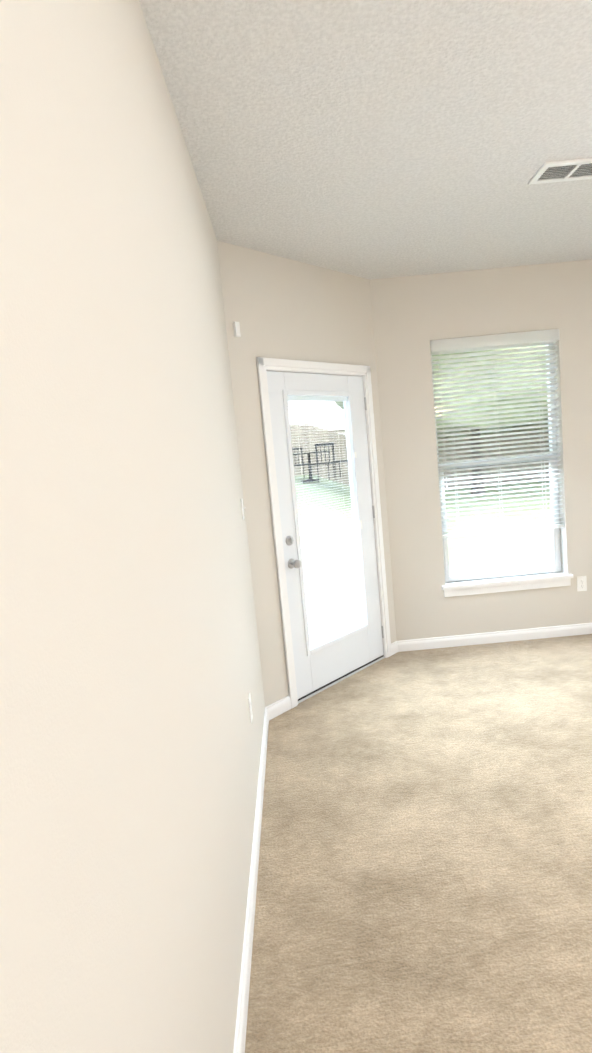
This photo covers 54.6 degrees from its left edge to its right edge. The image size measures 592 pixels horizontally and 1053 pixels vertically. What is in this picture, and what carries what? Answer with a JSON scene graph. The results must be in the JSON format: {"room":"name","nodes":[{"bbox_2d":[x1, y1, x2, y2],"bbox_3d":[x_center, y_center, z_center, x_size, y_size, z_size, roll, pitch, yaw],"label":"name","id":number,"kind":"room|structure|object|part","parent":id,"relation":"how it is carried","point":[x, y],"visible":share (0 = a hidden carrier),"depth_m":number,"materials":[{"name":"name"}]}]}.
{"room":"empty living room","nodes":[
{"label":"empty living room","id":0,"kind":"room"},
{"bbox_2d":[0,0,264,1052],"bbox_3d":[-0.344,0.135,0.534,0.160,2.740,5.647,-5,7,0],"label":"wall","id":1,"kind":"structure","parent":0,"point":[130,732],"depth_m":0.88,"materials":[{"name":"white paint"}]},
{"bbox_2d":[241,498,244,519],"bbox_3d":[-0.286,-0.095,3.102,0.026,0.114,0.070,-5,7,0],"label":"light switch","id":2,"kind":"object","parent":1,"relation":"attached to","point":[242,508],"visible":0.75,"depth_m":3.08,"materials":[{"name":"white plastic"}]},
{"bbox_2d":[248,693,252,723],"bbox_3d":[-0.202,0.810,2.565,0.007,0.114,0.070,-5,7,0],"label":"electrical outlet","id":3,"kind":"object","parent":1,"relation":"attached to","point":[250,707],"visible":1,"depth_m":2.54,"materials":[{"name":"white plastic"}]},
{"bbox_2d":[233,704,272,1052],"bbox_3d":[-0.134,1.445,0.657,0.015,0.083,5.580,-5,7,0],"label":"baseboard","id":4,"kind":"structure","parent":1,"relation":"attached to","point":[243,998],"depth_m":1.91,"materials":[{"name":"white wood"}]},
{"bbox_2d":[217,241,395,706],"bbox_3d":[0.141,-0.303,3.834,0.160,2.740,1.439,1,9,44],"label":"wall","id":5,"kind":"structure","parent":0,"point":[276,307],"depth_m":3.44,"materials":[{"name":"white paint"}]},
{"bbox_2d":[233,322,240,336],"bbox_3d":[-0.330,-1.099,3.203,0.023,0.080,0.032,1,9,44],"label":"detector","id":6,"kind":"object","parent":5,"relation":"attached to","point":[236,327],"visible":0.96,"depth_m":3.19,"materials":[{"name":"white plastic"}]},
{"bbox_2d":[256,357,391,707],"bbox_3d":[0.188,-0.005,3.875,0.177,2.132,1.074,1,9,44],"label":"door frame","id":7,"kind":"structure","parent":5,"relation":"in","point":[264,365],"depth_m":3.69,"materials":[{"name":"white wood"}]},
{"bbox_3d":[0.208,-0.049,3.836,0.447,1.617,0.447,-5,7,0],"label":"glass","id":8,"kind":"part","parent":7,"relation":"part of","materials":[{"name":"clear glass"}]},
{"bbox_2d":[266,371,383,698],"bbox_3d":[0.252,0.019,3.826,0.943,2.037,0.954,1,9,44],"label":"patio door","id":9,"kind":"structure","parent":7,"relation":"attached to","point":[324,663],"depth_m":3.80,"materials":[{"name":"white"}]},
{"bbox_2d":[287,396,364,647],"bbox_3d":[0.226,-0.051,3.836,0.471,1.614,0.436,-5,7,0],"label":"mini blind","id":10,"kind":"object","parent":9,"relation":"in","point":[331,399],"visible":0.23,"depth_m":3.87,"materials":[{"name":"white plastic"}]},
{"bbox_3d":[0.256,0.026,3.831,0.652,1.760,0.682,-5,7,0],"label":"patio door hardware","id":11,"kind":"part","parent":9,"relation":"part of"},
{"bbox_2d":[139,0,591,279],"bbox_3d":[2.147,-1.641,0.814,5.450,0.250,6.870,-5,7,0],"label":"ceiling","id":12,"kind":"structure","parent":0,"point":[373,139],"depth_m":2.15,"materials":[{"name":"paint"}]},
{"bbox_2d":[528,158,591,184],"bbox_3d":[1.282,-1.648,2.659,0.340,0.011,0.190,-5,7,0],"label":"ceiling vent","id":13,"kind":"object","parent":12,"relation":"in","point":[565,170],"visible":0.98,"depth_m":2.66,"materials":[{"name":"white metal"}]},
{"bbox_2d":[245,634,591,1052],"bbox_3d":[2.421,1.316,1.166,5.450,0.250,6.870,-5,7,0],"label":"floor","id":14,"kind":"structure","parent":0,"point":[424,881],"depth_m":2.15,"materials":[{"name":"carpet"}]},
{"bbox_2d":[298,655,384,703],"bbox_3d":[0.266,1.038,4.017,0.190,0.022,0.946,1,9,44],"label":"threshold","id":15,"kind":"object","parent":14,"relation":"on","point":[324,687],"visible":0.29,"depth_m":3.92,"materials":[{"name":"silver metal"}]},
{"bbox_2d":[370,259,591,640],"bbox_3d":[1.501,-0.486,4.319,1.844,2.740,0.160,-5,7,0],"label":"wall","id":16,"kind":"structure","parent":0,"point":[413,316],"depth_m":4.21,"materials":[{"name":"white paint"}]},
{"bbox_2d":[391,623,591,654],"bbox_3d":[1.590,0.842,4.376,1.779,0.083,0.040,-5,7,0],"label":"baseboard","id":17,"kind":"structure","parent":16,"relation":"attached to","point":[585,628],"depth_m":4.38,"materials":[{"name":"white wood"}]},
{"bbox_2d":[431,344,561,582],"bbox_3d":[1.510,-0.489,4.348,0.927,1.830,0.082,-5,7,0],"label":"window unit","id":18,"kind":"structure","parent":16,"relation":"in","point":[556,555],"depth_m":4.38,"materials":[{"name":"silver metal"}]},
{"bbox_2d":[434,346,552,574],"bbox_3d":[1.509,-0.504,4.346,0.862,1.735,0.024,-5,7,0],"label":"window","id":19,"kind":"structure","parent":18,"relation":"attached to","point":[500,482],"depth_m":4.36,"materials":[{"name":"clear glass"}]},
{"bbox_2d":[430,329,563,537],"bbox_3d":[1.494,-0.668,4.242,0.926,1.444,0.077,-5,7,0],"label":"window blind","id":20,"kind":"object","parent":18,"relation":"attached to","point":[492,342],"visible":0.92,"depth_m":4.23,"materials":[{"name":"white plastic"}]},
{"bbox_2d":[442,572,572,596],"bbox_3d":[1.597,0.444,4.372,0.986,0.087,0.112,-5,7,0],"label":"sill","id":21,"kind":"structure","parent":16,"relation":"attached to","point":[505,584],"depth_m":4.34,"materials":[{"name":"white wood"}]},
{"bbox_2d":[577,576,586,590],"bbox_3d":[2.169,0.434,4.353,0.070,0.114,0.007,-5,7,0],"label":"outlet","id":22,"kind":"object","parent":16,"relation":"attached to","point":[581,583],"visible":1,"depth_m":4.35,"materials":[{"name":"white plastic"}]},
{"label":"outside","id":23,"kind":"structure","parent":0,"visible":0},
{"bbox_2d":[288,343,552,644],"bbox_3d":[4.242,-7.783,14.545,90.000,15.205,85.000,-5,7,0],"label":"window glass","id":24,"kind":"object","parent":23,"point":[469,550],"depth_m":12.54,"materials":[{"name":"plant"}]}
]}

